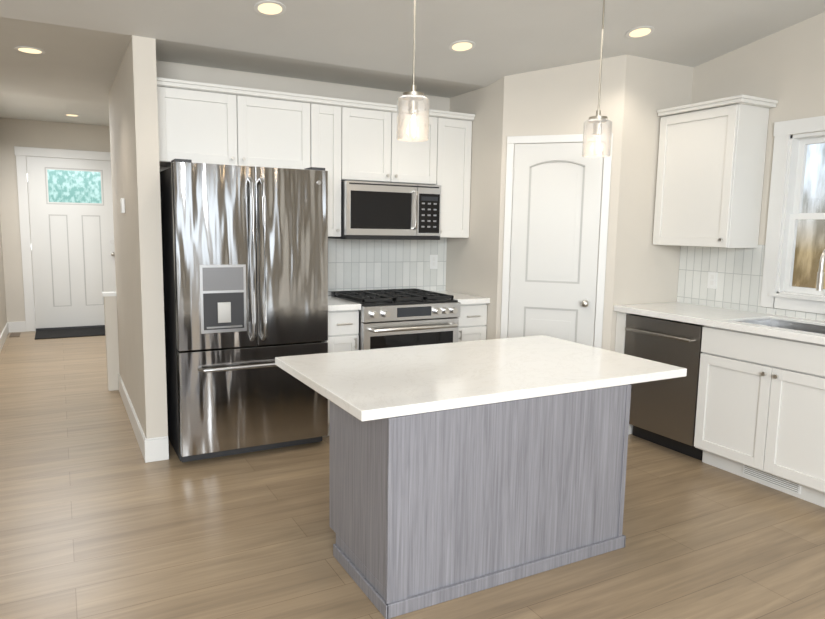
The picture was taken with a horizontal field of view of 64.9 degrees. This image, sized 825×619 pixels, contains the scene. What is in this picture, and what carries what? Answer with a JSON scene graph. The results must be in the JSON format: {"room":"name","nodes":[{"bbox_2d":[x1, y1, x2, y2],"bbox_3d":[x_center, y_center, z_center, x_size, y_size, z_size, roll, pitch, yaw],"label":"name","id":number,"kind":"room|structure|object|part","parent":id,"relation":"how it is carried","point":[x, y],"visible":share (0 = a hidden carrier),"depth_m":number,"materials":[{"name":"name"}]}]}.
{"room":"kitchen","nodes":[
{"label":"kitchen","id":0,"kind":"room"},
{"bbox_2d":[0,219,6,334],"bbox_3d":[-4.157,-1.365,6.120,0.120,3.900,4.550,-3,8,-28],"label":"wall","id":1,"kind":"structure","parent":0,"point":[3,318],"depth_m":7.84,"materials":[{"name":"paint"}]},
{"bbox_2d":[0,322,9,351],"bbox_3d":[-4.159,0.492,6.441,0.014,0.135,4.430,-3,8,-28],"label":"baseboard","id":2,"kind":"structure","parent":1,"relation":"attached to","point":[4,334],"depth_m":7.71,"materials":[{"name":"white wood"}]},
{"bbox_2d":[0,118,110,321],"bbox_3d":[-4.838,-1.665,8.388,8.828,3.900,0.120,-3,8,-28],"label":"wall","id":3,"kind":"structure","parent":0,"point":[42,134],"depth_m":8.30,"materials":[{"name":"paint"}]},
{"bbox_2d":[9,321,93,331],"bbox_3d":[-4.099,0.172,8.967,2.490,0.135,0.014,-3,8,-28],"label":"baseboard","id":4,"kind":"structure","parent":3,"relation":"attached to","point":[20,326],"depth_m":8.41,"materials":[{"name":"white wood"}]},
{"bbox_2d":[14,146,110,331],"bbox_3d":[-4.465,-0.910,8.609,1.277,2.360,0.029,-3,8,-28],"label":"door frame","id":5,"kind":"structure","parent":3,"relation":"attached to","point":[21,153],"depth_m":8.36,"materials":[{"name":"white wood"}]},
{"bbox_2d":[26,156,115,327],"bbox_3d":[-4.451,-0.867,8.583,1.029,2.208,0.095,-3,8,-28],"label":"front door","id":6,"kind":"structure","parent":3,"relation":"in","point":[72,232],"depth_m":8.59,"materials":[{"name":"white wood"}]},
{"bbox_2d":[102,292,119,390],"bbox_3d":[-1.937,0.239,5.926,1.588,0.842,0.128,-3,8,-28],"label":"wall","id":7,"kind":"structure","parent":0,"point":[111,330],"depth_m":5.53,"materials":[{"name":"paint"}]},
{"bbox_2d":[108,35,167,438],"bbox_3d":[-1.986,-0.558,4.622,0.122,2.750,1.923,-3,8,-28],"label":"wall","id":8,"kind":"structure","parent":0,"point":[133,125],"depth_m":3.89,"materials":[{"name":"paint"}]},
{"bbox_2d":[120,198,124,212],"bbox_3d":[-2.000,-0.717,4.479,0.021,0.100,0.080,-3,8,-28],"label":"switch","id":9,"kind":"object","parent":8,"relation":"attached to","point":[122,202],"visible":0.98,"depth_m":4.45,"materials":[{"name":"white plastic"}]},
{"bbox_2d":[118,373,168,462],"bbox_3d":[-2.011,0.734,4.776,0.136,0.147,1.935,-3,8,-28],"label":"baseboard","id":10,"kind":"structure","parent":8,"relation":"attached to","point":[154,449],"depth_m":3.97,"materials":[{"name":"white wood"}]},
{"bbox_2d":[156,60,449,171],"bbox_3d":[-0.697,-1.141,4.815,2.381,3.900,0.120,-3,8,-28],"label":"wall","id":11,"kind":"structure","parent":0,"point":[180,71],"depth_m":4.56,"materials":[{"name":"paint"}]},
{"bbox_2d":[157,77,312,168],"bbox_3d":[-1.193,-1.169,4.269,0.980,0.467,0.341,-3,8,-28],"label":"upper cabinet","id":12,"kind":"object","parent":11,"relation":"attached to","point":[208,124],"depth_m":4.11,"materials":[{"name":"white wood"}]},
{"bbox_2d":[313,97,352,236],"bbox_3d":[-0.642,-0.977,4.598,0.284,0.912,0.341,-3,8,-28],"label":"upper cabinet","id":13,"kind":"object","parent":11,"relation":"attached to","point":[339,140],"depth_m":4.45,"materials":[{"name":"white wood"}]},
{"bbox_2d":[328,238,446,290],"bbox_3d":[-0.302,-0.349,5.064,1.318,0.440,0.010,-3,8,-28],"label":"tile backsplash","id":14,"kind":"structure","parent":11,"relation":"attached to","point":[359,264],"depth_m":5.11,"materials":[{"name":"white tile"}]},
{"bbox_2d":[430,255,437,268],"bbox_3d":[0.174,-0.390,5.309,0.070,0.115,0.008,-3,8,-28],"label":"electrical outlet","id":15,"kind":"object","parent":14,"relation":"attached to","point":[433,261],"visible":1,"depth_m":5.31,"materials":[{"name":"white plastic"}]},
{"bbox_2d":[353,101,440,184],"bbox_3d":[-0.232,-1.194,4.793,0.764,0.517,0.341,-3,8,-28],"label":"upper cabinet","id":16,"kind":"object","parent":11,"relation":"attached to","point":[378,156],"depth_m":4.64,"materials":[{"name":"white wood"}]},
{"bbox_2d":[328,180,440,239],"bbox_3d":[-0.210,-0.722,4.798,0.756,0.400,0.465,-3,8,-28],"label":"microwave","id":17,"kind":"object","parent":16,"relation":"attached to","point":[383,211],"visible":1,"depth_m":4.62,"materials":[{"name":"grey metal"}]},
{"bbox_2d":[440,113,473,237],"bbox_3d":[0.208,-1.021,5.058,0.366,0.912,0.341,-3,8,-28],"label":"upper cabinet","id":18,"kind":"object","parent":11,"relation":"attached to","point":[456,128],"depth_m":4.94,"materials":[{"name":"white wood"}]},
{"bbox_2d":[0,331,824,618],"bbox_3d":[-1.585,1.116,2.643,8.828,0.060,14.050,-3,8,-28],"label":"floor","id":19,"kind":"structure","parent":0,"point":[100,518],"depth_m":3.04,"materials":[{"name":"brown wood"}]},
{"bbox_2d":[9,333,20,336],"bbox_3d":[-5.011,0.321,8.185,0.110,0.006,0.300,-3,8,-28],"label":"floor vent","id":20,"kind":"object","parent":19,"relation":"in","point":[14,334],"visible":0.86,"depth_m":8.14,"materials":[{"name":"brown metal"}]},
{"bbox_2d":[35,327,104,339],"bbox_3d":[-4.398,0.303,8.386,0.820,0.012,0.670,-3,8,-28],"label":"doormat","id":21,"kind":"object","parent":19,"relation":"on","point":[67,333],"visible":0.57,"depth_m":8.33,"materials":[{"name":"black"}]},
{"bbox_2d":[160,159,327,461],"bbox_3d":[-1.092,-0.008,4.204,0.910,1.793,0.774,-3,8,-28],"label":"fridge","id":22,"kind":"object","parent":19,"relation":"on","point":[245,266],"visible":0.96,"depth_m":3.90,"materials":[{"name":"grey metal"}]},
{"bbox_2d":[322,310,358,436],"bbox_3d":[-0.608,0.407,4.627,0.239,0.880,0.652,-3,8,-28],"label":"base cabinet","id":23,"kind":"object","parent":19,"relation":"on","point":[343,331],"visible":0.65,"depth_m":4.34,"materials":[{"name":"white wood"}]},
{"bbox_2d":[328,295,360,310],"bbox_3d":[-0.602,-0.050,4.572,0.243,0.039,0.644,-3,8,-28],"label":"countertop","id":24,"kind":"structure","parent":23,"relation":"on","point":[336,304],"depth_m":4.33,"materials":[{"name":"stone"}]},
{"bbox_2d":[328,288,460,349],"bbox_3d":[-0.141,0.357,4.818,0.760,0.948,0.721,-3,8,-28],"label":"range","id":25,"kind":"object","parent":19,"relation":"on","point":[390,318],"visible":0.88,"depth_m":4.53,"materials":[{"name":"silver metal"}]},
{"bbox_2d":[457,304,486,341],"bbox_3d":[0.295,0.360,5.116,0.281,0.880,0.652,-3,8,-28],"label":"base cabinet","id":26,"kind":"object","parent":19,"relation":"on","point":[472,321],"visible":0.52,"depth_m":4.83,"materials":[{"name":"white wood"}]},
{"bbox_2d":[432,290,489,304],"bbox_3d":[0.301,-0.097,5.061,0.285,0.039,0.644,-3,8,-28],"label":"countertop","id":27,"kind":"structure","parent":26,"relation":"on","point":[464,299],"depth_m":4.84,"materials":[{"name":"stone"}]},
{"bbox_2d":[310,379,638,618],"bbox_3d":[0.221,0.683,3.041,1.220,0.761,0.938,-3,8,-28],"label":"kitchen island","id":28,"kind":"object","parent":19,"relation":"on","point":[458,469],"depth_m":2.59,"materials":[{"name":"grey wood"}]},
{"bbox_2d":[275,335,686,422],"bbox_3d":[0.311,0.273,3.101,1.668,0.038,1.030,-3,8,-28],"label":"island countertop","id":29,"kind":"structure","parent":28,"relation":"on","point":[371,384],"depth_m":2.91,"materials":[{"name":"white stone"}]},
{"bbox_2d":[624,314,703,459],"bbox_3d":[1.845,0.484,4.382,0.650,0.872,0.598,-3,8,-28],"label":"dishwasher","id":30,"kind":"object","parent":19,"relation":"on","point":[663,412],"visible":0.54,"depth_m":4.19,"materials":[{"name":"grey metal"}]},
{"bbox_2d":[615,312,824,507],"bbox_3d":[2.280,0.582,3.634,0.640,0.880,2.516,-3,8,-28],"label":"base cabinet","id":31,"kind":"object","parent":19,"relation":"on","point":[761,423],"visible":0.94,"depth_m":3.62,"materials":[{"name":"white wood"}]},
{"bbox_2d":[614,302,824,344],"bbox_3d":[2.285,0.126,3.575,0.644,0.039,2.517,-3,8,-28],"label":"countertop","id":32,"kind":"structure","parent":31,"relation":"on","point":[719,317],"depth_m":4.02,"materials":[{"name":"stone"}]},
{"bbox_2d":[738,319,824,376],"bbox_3d":[2.231,0.231,3.676,0.414,0.245,0.714,-3,8,-28],"label":"sink","id":33,"kind":"object","parent":32,"relation":"in","point":[795,326],"visible":0.04,"depth_m":3.94,"materials":[{"name":"silver metal"}]},
{"bbox_2d":[816,249,824,290],"bbox_3d":[2.400,-0.141,3.693,0.245,0.462,0.098,-3,8,-28],"label":"faucet","id":34,"kind":"object","parent":32,"relation":"on","point":[820,279],"visible":1,"depth_m":3.64,"materials":[{"name":"silver metal"}]},
{"bbox_2d":[0,0,824,125],"bbox_3d":[-1.531,-2.042,2.242,8.828,1.368,14.050,-3,8,-28],"label":"ceiling","id":35,"kind":"structure","parent":0,"point":[83,45],"depth_m":3.88,"materials":[{"name":"paint"}]},
{"bbox_2d":[14,46,45,53],"bbox_3d":[-2.336,-1.581,3.964,0.166,0.005,0.166,-3,8,-28],"label":"recessed light","id":36,"kind":"object","parent":35,"relation":"in","point":[29,50],"visible":1,"depth_m":3.95,"materials":[{"name":"white plastic"}]},
{"bbox_2d":[254,0,285,15],"bbox_3d":[-0.745,-1.574,3.393,0.166,0.029,0.164,-3,8,-28],"label":"recessed light","id":37,"kind":"object","parent":35,"relation":"in","point":[270,8],"visible":1,"depth_m":3.38,"materials":[{"name":"white plastic"}]},
{"bbox_2d":[397,0,428,141],"bbox_3d":[0.008,-1.170,2.716,0.138,0.895,0.138,-3,8,-28],"label":"pendant light","id":38,"kind":"object","parent":35,"relation":"hanging from","point":[412,97],"visible":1,"depth_m":2.73,"materials":[{"name":"clear glass"}]},
{"bbox_2d":[449,40,475,51],"bbox_3d":[0.307,-1.628,4.015,0.166,0.029,0.164,-3,8,-28],"label":"recessed light","id":39,"kind":"object","parent":35,"relation":"in","point":[462,46],"visible":1,"depth_m":4.01,"materials":[{"name":"white plastic"}]},
{"bbox_2d":[582,0,611,156],"bbox_3d":[0.934,-1.218,3.218,0.138,0.895,0.138,-3,8,-28],"label":"pendant light","id":40,"kind":"object","parent":35,"relation":"hanging from","point":[598,120],"visible":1,"depth_m":3.23,"materials":[{"name":"clear glass"}]},
{"bbox_2d":[626,26,654,37],"bbox_3d":[1.387,-1.690,3.957,0.166,0.029,0.164,-3,8,-28],"label":"recessed light","id":41,"kind":"object","parent":35,"relation":"in","point":[640,32],"visible":1,"depth_m":3.95,"materials":[{"name":"white plastic"}]},
{"bbox_2d":[446,54,693,351],"bbox_3d":[1.154,-1.141,5.065,1.308,3.900,1.452,-3,8,-28],"label":"wall","id":42,"kind":"structure","parent":0,"point":[636,93],"depth_m":4.55,"materials":[{"name":"paint"}]},
{"bbox_2d":[508,142,603,346],"bbox_3d":[0.980,-0.147,4.590,0.610,2.018,0.093,3,8,19],"label":"pantry door","id":43,"kind":"structure","parent":42,"relation":"in","point":[557,188],"depth_m":4.58,"materials":[{"name":"white wood"}]},
{"bbox_2d":[500,133,612,347],"bbox_3d":[1.022,-0.171,4.613,0.774,2.086,0.019,3,8,19],"label":"door frame","id":44,"kind":"structure","parent":42,"relation":"attached to","point":[512,141],"depth_m":4.54,"materials":[{"name":"white wood"}]},
{"bbox_2d":[691,12,824,313],"bbox_3d":[3.796,-0.649,1.544,0.140,3.900,7.418,-3,8,-28],"label":"wall","id":45,"kind":"structure","parent":0,"point":[785,68],"depth_m":4.10,"materials":[{"name":"paint"}]},
{"bbox_2d":[653,94,777,247],"bbox_3d":[1.986,-0.886,4.339,0.351,0.925,0.643,-3,8,-28],"label":"upper cabinet","id":46,"kind":"object","parent":45,"relation":"attached to","point":[710,169],"visible":1,"depth_m":4.19,"materials":[{"name":"white wood"}]},
{"bbox_2d":[677,245,824,320],"bbox_3d":[2.571,-0.127,3.698,0.010,0.440,2.518,-3,8,-28],"label":"tile backsplash","id":47,"kind":"structure","parent":45,"relation":"attached to","point":[739,277],"depth_m":4.45,"materials":[{"name":"white tile"}]},
{"bbox_2d":[707,272,717,288],"bbox_3d":[2.098,-0.204,4.544,0.008,0.115,0.070,-3,8,-28],"label":"electrical outlet","id":48,"kind":"object","parent":47,"relation":"attached to","point":[712,281],"visible":1,"depth_m":4.54,"materials":[{"name":"white plastic"}]},
{"bbox_2d":[760,116,824,313],"bbox_3d":[2.554,-0.546,3.773,0.150,1.168,0.968,-3,8,-28],"label":"window","id":49,"kind":"structure","parent":45,"relation":"in","point":[783,182],"depth_m":4.08,"materials":[{"name":"white"}]},
{"bbox_3d":[2.584,-0.546,3.789,0.068,0.954,0.744,-3,8,-28],"label":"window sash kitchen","id":50,"kind":"part","parent":49,"relation":"part of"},
{"label":"outside","id":51,"kind":"structure","parent":0,"visible":0},
{"bbox_2d":[792,143,824,288],"bbox_3d":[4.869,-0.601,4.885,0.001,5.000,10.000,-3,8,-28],"label":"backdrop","id":52,"kind":"structure","parent":51,"point":[815,243],"depth_m":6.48,"materials":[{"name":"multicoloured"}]}
]}

